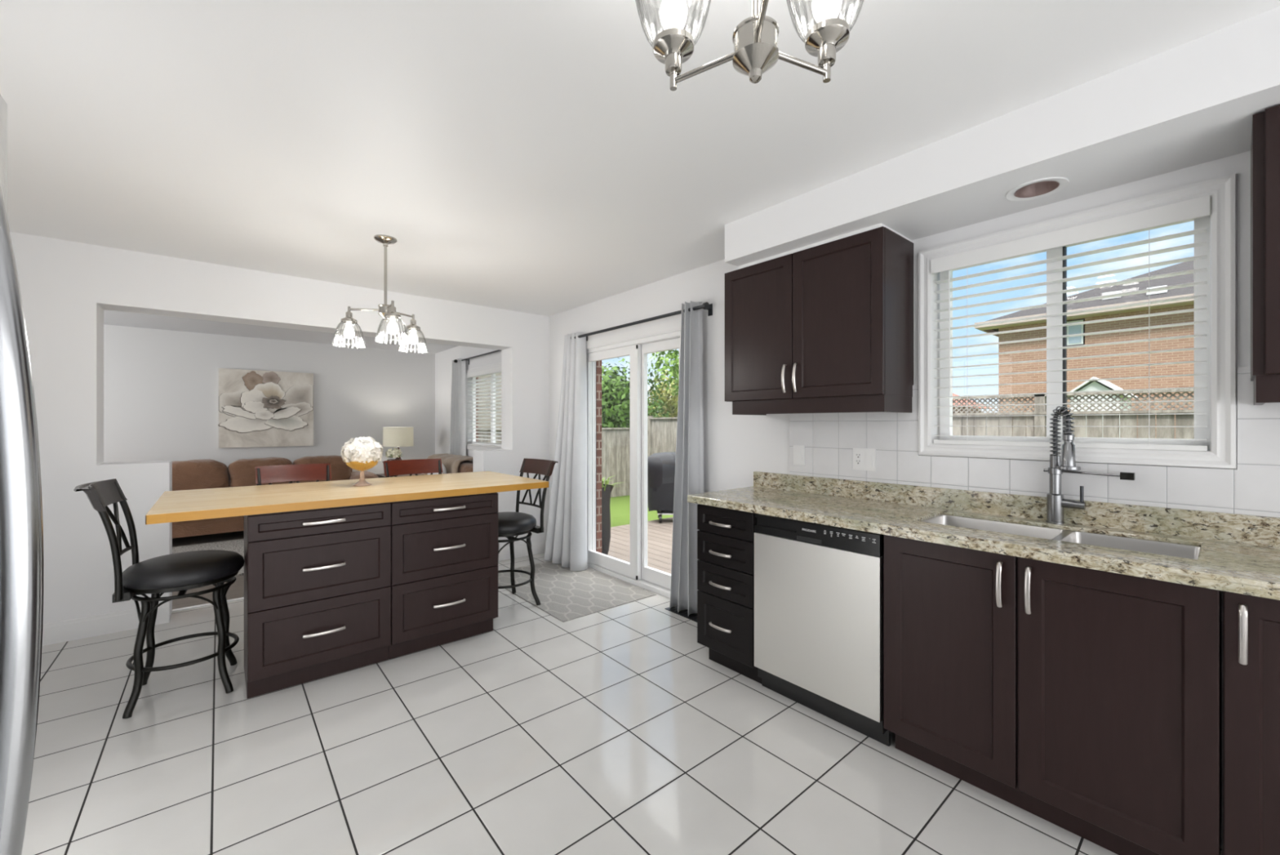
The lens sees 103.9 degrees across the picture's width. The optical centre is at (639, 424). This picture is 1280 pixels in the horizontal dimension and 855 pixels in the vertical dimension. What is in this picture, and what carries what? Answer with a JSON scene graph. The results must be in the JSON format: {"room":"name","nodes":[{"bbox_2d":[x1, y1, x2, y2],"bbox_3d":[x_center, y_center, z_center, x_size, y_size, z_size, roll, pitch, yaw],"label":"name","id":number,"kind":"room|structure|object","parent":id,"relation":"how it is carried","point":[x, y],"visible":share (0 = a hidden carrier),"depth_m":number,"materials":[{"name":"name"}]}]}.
{"room":"kitchen","nodes":[
{"label":"kitchen","id":0,"kind":"room"},
{"bbox_2d":[103,324,435,474],"bbox_3d":[-5.629,0.100,5.914,6.205,2.420,0.100,0,0,-40],"label":"wall","id":1,"kind":"structure","parent":0,"point":[161,387],"depth_m":6.23,"materials":[{"name":"white paint"}]},
{"bbox_2d":[217,368,313,448],"bbox_3d":[-4.823,-0.199,6.489,0.991,0.982,0.054,0,0,-40],"label":"painting","id":2,"kind":"object","parent":1,"relation":"attached to","point":[257,408],"visible":1,"depth_m":6.45,"materials":[{"name":"fabric"}]},
{"bbox_2d":[9,231,549,623],"bbox_3d":[-2.435,0.100,4.061,3.705,2.420,0.250,0,0,-40],"label":"wall","id":3,"kind":"structure","parent":0,"point":[66,287],"depth_m":3.22,"materials":[{"name":"white paint"}]},
{"bbox_2d":[42,602,169,645],"bbox_3d":[-3.404,1.248,3.073,0.750,0.125,0.014,0,0,-40],"label":"baseboard","id":4,"kind":"structure","parent":3,"relation":"attached to","point":[66,630],"depth_m":3.09,"materials":[{"name":"white wood"}]},
{"bbox_2d":[171,596,244,611],"bbox_3d":[-2.455,1.307,4.201,2.155,0.006,0.040,0,0,-40],"label":"trim","id":5,"kind":"structure","parent":3,"relation":"attached to","point":[242,597],"depth_m":3.60,"materials":[{"name":"white"}]},
{"bbox_2d":[497,539,546,560],"bbox_3d":[-1.201,1.248,4.928,0.700,0.125,0.014,0,0,-40],"label":"baseboard","id":6,"kind":"structure","parent":3,"relation":"attached to","point":[537,547],"depth_m":4.95,"materials":[{"name":"white wood"}]},
{"bbox_2d":[475,360,601,552],"bbox_3d":[0.219,0.110,3.975,0.055,3.000,11.000,0,0,-40],"label":"brick wall","id":7,"kind":"structure","parent":0,"point":[598,363],"depth_m":4.68,"materials":[{"name":"brown brick"}]},
{"bbox_2d":[21,530,1222,854],"bbox_3d":[-2.165,1.370,1.838,6.255,0.120,10.800,0,0,-40],"label":"floor","id":8,"kind":"structure","parent":0,"point":[613,731],"depth_m":1.95,"materials":[{"name":"tile"}]},
{"bbox_2d":[0,94,44,854],"bbox_3d":[-0.884,0.410,0.179,0.779,1.760,0.913,0,0,-40],"label":"refrigerator","id":9,"kind":"object","parent":8,"relation":"on","point":[21,521],"visible":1,"depth_m":0.62,"materials":[{"name":"silver metal"}]},
{"bbox_2d":[73,478,244,718],"bbox_3d":[-2.308,0.790,2.444,0.592,1.041,0.458,0,0,-37],"label":"bar stool","id":10,"kind":"object","parent":8,"relation":"on","point":[182,571],"visible":1,"depth_m":2.37,"materials":[{"name":"black metal"}]},
{"bbox_2d":[172,538,244,576],"bbox_3d":[-4.071,1.302,4.913,3.300,0.016,1.660,0,0,-40],"label":"area rug","id":11,"kind":"object","parent":8,"relation":"on","point":[236,545],"visible":0.11,"depth_m":5.25,"materials":[{"name":"grey carpet"}]},
{"bbox_2d":[172,455,378,537],"bbox_3d":[-4.793,0.859,5.926,3.001,0.902,0.869,0,0,-40],"label":"sofa","id":12,"kind":"object","parent":8,"relation":"on","point":[202,473],"visible":0.14,"depth_m":5.75,"materials":[{"name":"brown leather"}]},
{"bbox_2d":[172,458,229,490],"bbox_3d":[-5.134,0.646,5.743,0.662,0.477,0.308,0,0,-40],"label":"cushion","id":13,"kind":"object","parent":12,"relation":"on","point":[202,473],"depth_m":5.68,"materials":[{"name":"brown fabric"}]},
{"bbox_2d":[227,457,293,487],"bbox_3d":[-4.649,0.644,6.151,0.642,0.470,0.309,0,0,-40],"label":"cushion","id":14,"kind":"object","parent":12,"relation":"on","point":[242,472],"depth_m":5.96,"materials":[{"name":"brown fabric"}]},
{"bbox_2d":[292,455,351,483],"bbox_3d":[-4.161,0.647,6.562,0.655,0.468,0.306,0,0,-40],"label":"cushion","id":15,"kind":"object","parent":12,"relation":"on","point":[340,470],"depth_m":6.52,"materials":[{"name":"brown fabric"}]},
{"bbox_2d":[254,462,331,485],"bbox_3d":[-2.161,0.790,3.164,0.458,1.041,0.592,0,0,-40],"label":"bar stool","id":16,"kind":"object","parent":8,"relation":"on","point":[301,472],"visible":0.13,"depth_m":3.33,"materials":[{"name":"red wood"}]},
{"bbox_2d":[244,502,391,697],"bbox_3d":[-1.743,0.870,2.713,0.620,0.880,0.514,0,0,-40],"label":"base cabinet","id":17,"kind":"object","parent":8,"relation":"on","point":[317,581],"visible":1,"depth_m":2.53,"materials":[{"name":"brown wood"}]},
{"bbox_2d":[145,471,548,524],"bbox_3d":[-1.672,0.406,3.122,1.939,0.041,0.983,0,0,-40],"label":"countertop","id":18,"kind":"structure","parent":17,"relation":"on","point":[180,505],"depth_m":2.81,"materials":[{"name":"beige wood"}]},
{"bbox_2d":[345,460,378,485],"bbox_3d":[-1.746,0.305,3.145,0.188,0.156,0.188,0,0,-40],"label":"compote","id":19,"kind":"object","parent":18,"relation":"on","point":[357,465],"visible":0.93,"depth_m":3.10,"materials":[{"name":"orange glass"}]},
{"bbox_2d":[340,435,383,465],"bbox_3d":[-1.742,0.168,3.146,0.241,0.186,0.238,0,0,-40],"label":"flower arrangement","id":20,"kind":"object","parent":19,"relation":"in","point":[360,449],"visible":0.99,"depth_m":3.07,"materials":[{"name":"white plant"}]},
{"bbox_2d":[345,460,378,471],"bbox_3d":[-1.746,0.260,3.145,0.188,0.066,0.188,0,0,-40],"label":"bowl","id":21,"kind":"object","parent":19,"relation":"on","point":[357,465],"depth_m":3.08,"materials":[{"name":"orange glass"}]},
{"bbox_2d":[376,473,421,477],"bbox_3d":[-3.328,1.002,6.950,0.500,0.615,0.500,0,0,-40],"label":"end table","id":22,"kind":"object","parent":8,"relation":"on","point":[380,475],"visible":0.14,"depth_m":6.87,"materials":[{"name":"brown wood"}]},
{"bbox_2d":[385,447,404,475],"bbox_3d":[-3.295,0.501,6.719,0.240,0.385,0.220,0,0,-40],"label":"flower pot","id":23,"kind":"object","parent":22,"relation":"on","point":[393,453],"visible":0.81,"depth_m":6.68,"materials":[{"name":"white ceramic"}]},
{"bbox_2d":[382,426,413,459],"bbox_3d":[-3.410,0.368,7.063,0.390,0.652,0.390,0,0,-40],"label":"table lamp","id":24,"kind":"object","parent":22,"relation":"on","point":[397,437],"visible":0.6,"depth_m":6.90,"materials":[{"name":"beige fabric"}]},
{"bbox_2d":[382,457,443,477],"bbox_3d":[-1.587,0.790,3.647,0.458,1.041,0.592,0,0,-40],"label":"bar stool","id":25,"kind":"object","parent":8,"relation":"on","point":[398,467],"visible":0.07,"depth_m":3.82,"materials":[{"name":"red wood"}]},
{"bbox_2d":[393,460,473,476],"bbox_3d":[-2.474,0.840,6.113,0.833,0.782,1.742,0,0,-40],"label":"loveseat","id":26,"kind":"object","parent":8,"relation":"on","point":[464,466],"visible":0.02,"depth_m":5.78,"materials":[{"name":"brown fabric"}]},
{"bbox_2d":[427,462,446,474],"bbox_3d":[-2.419,0.630,5.963,0.160,0.360,0.400,0,0,-40],"label":"throw pillow","id":27,"kind":"object","parent":26,"relation":"on","point":[444,470],"visible":0.15,"depth_m":5.85,"materials":[{"name":"beige fabric"}]},
{"bbox_2d":[423,453,473,475],"bbox_3d":[-2.350,0.557,6.289,0.353,0.340,1.156,0,0,-40],"label":"throw blanket","id":28,"kind":"object","parent":26,"relation":"on","point":[451,462],"visible":0.56,"depth_m":6.02,"materials":[{"name":"beige fabric"}]},
{"bbox_2d":[388,492,497,658],"bbox_3d":[-1.268,0.870,3.113,0.618,0.880,0.514,0,0,-40],"label":"base cabinet","id":29,"kind":"object","parent":8,"relation":"on","point":[444,585],"visible":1,"depth_m":2.92,"materials":[{"name":"brown wood"}]},
{"bbox_2d":[497,457,558,604],"bbox_3d":[-0.935,0.790,3.675,0.592,1.041,0.458,0,0,-43],"label":"bar stool","id":30,"kind":"object","parent":8,"relation":"on","point":[510,524],"visible":0.56,"depth_m":3.63,"materials":[{"name":"black metal"}]},
{"bbox_2d":[497,560,656,622],"bbox_3d":[-0.622,1.307,4.091,0.827,0.006,1.340,0,0,-40],"label":"area rug","id":31,"kind":"object","parent":8,"relation":"on","point":[566,594],"visible":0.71,"depth_m":3.92,"materials":[{"name":"grey fabric"}]},
{"bbox_2d":[665,605,697,622],"bbox_3d":[0.337,1.307,3.466,0.140,0.005,0.330,0,0,-40],"label":"floor vent","id":32,"kind":"object","parent":8,"relation":"in","point":[693,616],"visible":0.49,"depth_m":3.45,"materials":[{"name":"grey metal"}]},
{"bbox_2d":[697,503,761,683],"bbox_3d":[0.642,0.871,2.790,0.604,0.878,0.382,0,0,-40],"label":"base cabinet","id":33,"kind":"object","parent":8,"relation":"on","point":[725,536],"visible":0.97,"depth_m":2.61,"materials":[{"name":"brown wood"}]},
{"bbox_2d":[754,513,890,746],"bbox_3d":[0.974,0.874,2.409,0.567,0.872,0.622,0,0,-40],"label":"dishwasher","id":34,"kind":"object","parent":8,"relation":"on","point":[819,588],"visible":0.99,"depth_m":2.19,"materials":[{"name":"silver metal"}]},
{"bbox_2d":[883,534,1222,854],"bbox_3d":[1.451,0.871,1.829,0.604,0.878,0.876,0,0,-40],"label":"base cabinet","id":35,"kind":"object","parent":8,"relation":"on","point":[1086,701],"visible":0.95,"depth_m":1.57,"materials":[{"name":"brown wood"}]},
{"bbox_2d":[687,471,1279,599],"bbox_3d":[1.327,0.364,1.989,0.616,0.133,2.575,0,0,-40],"label":"countertop","id":36,"kind":"structure","parent":35,"relation":"on","point":[1239,553],"depth_m":1.84,"materials":[{"name":"stone"}]},
{"bbox_2d":[920,514,1200,559],"bbox_3d":[1.486,0.511,1.848,0.359,0.206,0.807,0,0,-40],"label":"sink","id":37,"kind":"object","parent":36,"relation":"in","point":[1186,551],"visible":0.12,"depth_m":1.88,"materials":[{"name":"silver metal"}]},
{"bbox_2d":[1043,405,1134,524],"bbox_3d":[1.691,0.160,1.900,0.113,0.462,0.261,0,0,-40],"label":"faucet","id":38,"kind":"object","parent":36,"relation":"on","point":[1055,502],"visible":1,"depth_m":1.96,"materials":[{"name":"silver metal"}]},
{"bbox_2d":[1222,590,1279,854],"bbox_3d":[1.936,0.871,1.252,0.604,0.878,0.622,0,0,-40],"label":"base cabinet","id":39,"kind":"object","parent":8,"relation":"on","point":[1251,624],"visible":0.98,"depth_m":1.28,"materials":[{"name":"brown wood"}]},
{"bbox_2d":[0,0,1279,353],"bbox_3d":[-2.146,-1.160,1.854,6.305,0.100,10.800,0,0,-40],"label":"ceiling","id":40,"kind":"structure","parent":0,"point":[535,157],"depth_m":1.83,"materials":[{"name":"white paint"}]},
{"bbox_2d":[340,234,420,344],"bbox_3d":[-1.488,-0.787,2.962,0.531,0.646,0.493,0,0,-40],"label":"chandelier","id":41,"kind":"object","parent":40,"relation":"hanging from","point":[386,311],"visible":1,"depth_m":2.96,"materials":[{"name":"silver metal"}]},
{"bbox_2d":[340,311,357,324],"bbox_3d":[-1.726,-0.636,2.969,0.086,0.068,0.086,0,0,-40],"label":"socket","id":42,"kind":"object","parent":41,"relation":"attached to","point":[348,319],"depth_m":2.95,"materials":[{"name":"silver metal"}]},
{"bbox_2d":[384,305,400,319],"bbox_3d":[-1.399,-0.636,2.831,0.086,0.068,0.086,0,0,-40],"label":"socket","id":43,"kind":"object","parent":41,"relation":"attached to","point":[392,314],"depth_m":2.81,"materials":[{"name":"silver metal"}]},
{"bbox_2d":[405,318,420,330],"bbox_3d":[-1.442,-0.636,3.183,0.086,0.068,0.086,0,0,-40],"label":"socket","id":44,"kind":"object","parent":41,"relation":"attached to","point":[412,326],"depth_m":3.17,"materials":[{"name":"silver metal"}]},
{"bbox_2d":[653,0,849,90],"bbox_3d":[0.224,-0.880,0.982,0.471,0.459,0.474,0,0,-40],"label":"chandelier","id":45,"kind":"object","parent":40,"relation":"hanging from","point":[756,51],"visible":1,"depth_m":1.00,"materials":[{"name":"silver metal"}]},
{"bbox_2d":[653,27,693,76],"bbox_3d":[0.070,-0.763,1.048,0.086,0.068,0.086,0,0,-40],"label":"socket","id":46,"kind":"object","parent":45,"relation":"attached to","point":[672,47],"depth_m":1.03,"materials":[{"name":"silver metal"}]},
{"bbox_2d":[804,17,849,67],"bbox_3d":[0.382,-0.763,1.023,0.086,0.068,0.086,0,0,-40],"label":"socket","id":47,"kind":"object","parent":45,"relation":"attached to","point":[828,37],"depth_m":1.01,"materials":[{"name":"silver metal"}]},
{"bbox_2d":[724,6,1279,266],"bbox_3d":[2.037,-1.006,1.277,0.448,0.208,4.330,0,0,-40],"label":"soffit","id":48,"kind":"structure","parent":40,"relation":"attached to","point":[1193,103],"depth_m":1.74,"materials":[{"name":"white paint"}]},
{"bbox_2d":[1005,177,1069,200],"bbox_3d":[1.522,-0.934,1.922,0.192,0.074,0.192,0,0,-40],"label":"recessed light","id":49,"kind":"object","parent":48,"relation":"attached to","point":[1033,189],"visible":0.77,"depth_m":1.95,"materials":[{"name":"white metal"}]},
{"bbox_2d":[435,151,1250,809],"bbox_3d":[0.226,0.160,3.850,0.095,2.540,10.800,0,0,-40],"label":"wall","id":50,"kind":"structure","parent":0,"point":[735,446],"depth_m":3.38,"materials":[{"name":"white paint"}]},
{"bbox_2d":[453,349,501,364],"bbox_3d":[-1.967,-0.852,6.279,0.129,0.084,1.741,0,0,-40],"label":"curtain rod","id":51,"kind":"object","parent":50,"relation":"attached to","point":[498,350],"visible":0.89,"depth_m":6.39,"materials":[{"name":"grey metal"}]},
{"bbox_2d":[449,358,466,455],"bbox_3d":[-2.536,0.198,6.937,0.126,2.185,0.436,0,0,-40],"label":"curtain","id":52,"kind":"object","parent":51,"relation":"hanging from","point":[458,402],"visible":0.55,"depth_m":6.83,"materials":[{"name":"grey fabric"}]},
{"bbox_2d":[466,362,501,449],"bbox_3d":[-1.909,-0.200,6.373,0.112,1.092,1.422,0,0,-40],"label":"window","id":53,"kind":"structure","parent":50,"relation":"in","point":[499,364],"depth_m":6.76,"materials":[{"name":"white"}]},
{"bbox_2d":[466,366,501,447],"bbox_3d":[-1.932,-0.202,6.354,0.068,0.972,1.290,0,0,-40],"label":"window blind","id":54,"kind":"object","parent":53,"relation":"attached to","point":[495,370],"visible":0.69,"depth_m":6.41,"materials":[{"name":"white plastic"}]},
{"bbox_2d":[586,320,680,598],"bbox_3d":[-0.077,0.273,4.203,0.183,2.075,1.480,0,0,-40],"label":"door","id":55,"kind":"structure","parent":50,"relation":"in","point":[637,344],"depth_m":4.11,"materials":[{"name":"white plastic"}]},
{"bbox_2d":[570,302,712,341],"bbox_3d":[-0.055,-0.790,4.009,0.128,0.080,1.661,0,0,-40],"label":"curtain rod","id":56,"kind":"object","parent":50,"relation":"attached to","point":[705,305],"visible":0.92,"depth_m":3.75,"materials":[{"name":"grey metal"}]},
{"bbox_2d":[544,332,587,570],"bbox_3d":[-0.699,0.232,4.689,0.202,2.134,0.622,0,0,-40],"label":"curtain","id":57,"kind":"object","parent":56,"relation":"hanging from","point":[566,544],"visible":0.99,"depth_m":4.55,"materials":[{"name":"grey fabric"}]},
{"bbox_2d":[669,300,704,615],"bbox_3d":[0.313,0.227,3.496,0.146,2.138,0.291,0,0,-40],"label":"curtain","id":58,"kind":"object","parent":56,"relation":"hanging from","point":[689,479],"visible":0.89,"depth_m":3.45,"materials":[{"name":"grey fabric"}]},
{"bbox_2d":[724,222,913,414],"bbox_3d":[0.905,-0.479,2.685,0.367,0.846,0.919,0,0,-40],"label":"upper cabinet","id":59,"kind":"object","parent":50,"relation":"attached to","point":[826,326],"visible":1,"depth_m":2.46,"materials":[{"name":"brown wood"}]},
{"bbox_2d":[789,366,1279,517],"bbox_3d":[1.666,0.095,2.056,0.013,0.570,2.400,0,0,-40],"label":"wall tiles","id":60,"kind":"structure","parent":50,"relation":"attached to","point":[828,440],"depth_m":2.06,"materials":[{"name":"white tile"}]},
{"bbox_2d":[793,444,804,465],"bbox_3d":[0.926,0.182,2.918,0.008,0.116,0.072,0,0,-40],"label":"wall switch","id":61,"kind":"object","parent":60,"relation":"attached to","point":[798,451],"visible":1,"depth_m":2.91,"materials":[{"name":"white plastic"}]},
{"bbox_2d":[853,447,875,471],"bbox_3d":[1.174,0.184,2.622,0.010,0.116,0.120,0,0,-40],"label":"wall outlet","id":62,"kind":"object","parent":60,"relation":"attached to","point":[864,459],"visible":1,"depth_m":2.62,"materials":[{"name":"white plastic"}]},
{"bbox_2d":[854,452,861,465],"bbox_3d":[1.153,0.184,2.644,0.003,0.066,0.034,0,0,-40],"label":"receptacle","id":63,"kind":"object","parent":62,"relation":"attached to","point":[857,455],"depth_m":2.64,"materials":[{"name":"white plastic"}]},
{"bbox_2d":[918,173,1237,469],"bbox_3d":[1.704,-0.343,2.075,0.120,0.987,0.992,0,0,-40],"label":"window","id":64,"kind":"structure","parent":50,"relation":"in","point":[1220,354],"depth_m":1.89,"materials":[{"name":"white plastic"}]},
{"bbox_2d":[930,195,1209,450],"bbox_3d":[1.683,-0.343,2.058,0.070,0.870,0.872,0,0,-40],"label":"window blind","id":65,"kind":"object","parent":64,"relation":"attached to","point":[1199,207],"visible":0.98,"depth_m":1.97,"materials":[{"name":"white plastic"}]},
{"bbox_2d":[1250,104,1279,404],"bbox_3d":[2.072,-0.480,1.304,0.361,0.836,0.606,0,0,-40],"label":"upper cabinet","id":66,"kind":"object","parent":50,"relation":"attached to","point":[1265,131],"visible":1,"depth_m":1.43,"materials":[{"name":"brown wood"}]},
{"label":"outside","id":67,"kind":"structure","parent":0,"visible":0},
{"bbox_2d":[609,494,673,527],"bbox_3d":[14.345,1.710,31.685,57.240,0.200,90.000,0,0,-40],"label":"lawn","id":68,"kind":"structure","parent":67,"point":[620,506],"depth_m":9.14,"materials":[{"name":"green plant"}]},
{"bbox_2d":[478,373,501,427],"bbox_3d":[-6.173,-1.340,15.718,6.400,5.900,4.800,0,0,-40],"label":"house","id":69,"kind":"structure","parent":68,"relation":"on","point":[497,374],"depth_m":14.57,"materials":[{"name":"beige brick"}]},
{"bbox_2d":[478,427,630,497],"bbox_3d":[-1.641,0.835,10.063,4.650,1.510,0.090,0,0,-40],"label":"fence","id":70,"kind":"object","parent":68,"relation":"on","point":[615,442],"visible":0.11,"depth_m":10.98,"materials":[{"name":"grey wood"}]},
{"bbox_2d":[601,357,671,427],"bbox_3d":[-0.766,-0.082,14.315,4.034,3.429,3.936,0,0,-40],"label":"tree","id":71,"kind":"object","parent":68,"relation":"on","point":[615,397],"visible":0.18,"depth_m":13.47,"materials":[{"name":"green plant"}]},
{"bbox_2d":[607,516,673,573],"bbox_3d":[1.627,1.510,5.749,4.334,0.200,4.300,0,0,-40],"label":"deck","id":72,"kind":"object","parent":68,"relation":"on","point":[660,535],"visible":0.05,"depth_m":5.92,"materials":[{"name":"brown wood"}]},
{"bbox_2d":[601,474,624,554],"bbox_3d":[-0.438,0.984,5.334,0.654,0.853,0.719,0,0,23],"label":"planter","id":73,"kind":"object","parent":72,"relation":"on","point":[606,489],"visible":0.49,"depth_m":5.24,"materials":[{"name":"black"}]},
{"bbox_2d":[647,451,675,522],"bbox_3d":[0.671,0.908,7.323,1.220,0.996,0.560,0,0,0],"label":"barbecue grill","id":74,"kind":"object","parent":72,"relation":"on","point":[660,465],"visible":0.38,"depth_m":7.08,"materials":[{"name":"black metal"}]},
{"bbox_2d":[657,510,673,515],"bbox_3d":[0.671,1.280,7.323,0.840,0.020,0.400,0,0,0],"label":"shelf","id":75,"kind":"object","parent":74,"relation":"attached to","point":[664,512],"depth_m":7.14,"materials":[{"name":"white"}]},
{"bbox_2d":[647,348,679,395],"bbox_3d":[1.440,-0.458,12.720,2.757,4.166,2.471,0,0,-40],"label":"tree","id":76,"kind":"object","parent":68,"relation":"on","point":[673,371],"visible":0.1,"depth_m":12.21,"materials":[{"name":"green plant"}]},
{"bbox_2d":[647,369,679,417],"bbox_3d":[1.403,0.029,18.028,3.452,4.032,4.124,0,0,-40],"label":"tree","id":77,"kind":"object","parent":68,"relation":"on","point":[672,402],"visible":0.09,"depth_m":17.04,"materials":[{"name":"green plant"}]},
{"bbox_2d":[647,388,1194,457],"bbox_3d":[5.660,0.618,5.148,0.110,1.985,17.008,0,0,-40],"label":"fence","id":78,"kind":"object","parent":68,"relation":"on","point":[661,431],"visible":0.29,"depth_m":5.86,"materials":[{"name":"brown wood"}]},
{"bbox_2d":[952,393,993,413],"bbox_3d":[12.284,-0.165,33.544,7.000,3.550,17.500,0,0,-40],"label":"house","id":79,"kind":"structure","parent":68,"relation":"on","point":[953,394],"depth_m":27.35,"materials":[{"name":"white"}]},
{"bbox_2d":[974,260,1194,438],"bbox_3d":[21.696,-2.294,16.696,11.900,7.808,14.800,0,0,-40],"label":"house","id":80,"kind":"structure","parent":68,"relation":"on","point":[1181,343],"depth_m":16.21,"materials":[{"name":"orange brick"}]},
{"bbox_2d":[1102,290,1122,299],"bbox_3d":[15.576,-4.222,16.512,0.400,0.220,0.440,0,0,-40],"label":"roof vent","id":81,"kind":"object","parent":80,"relation":"attached to","point":[1117,291],"depth_m":16.36,"materials":[{"name":"white metal"}]},
{"bbox_2d":[1146,284,1168,295],"bbox_3d":[16.099,-4.138,15.580,0.400,0.220,0.440,0,0,-40],"label":"roof vent","id":82,"kind":"object","parent":80,"relation":"attached to","point":[1164,291],"depth_m":15.44,"materials":[{"name":"white metal"}]},
{"bbox_2d":[1067,376,1138,437],"bbox_3d":[9.156,0.360,9.931,1.800,2.500,0.900,0,0,-40],"label":"shed","id":83,"kind":"object","parent":68,"relation":"on","point":[1090,385],"visible":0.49,"depth_m":9.44,"materials":[{"name":"white"}]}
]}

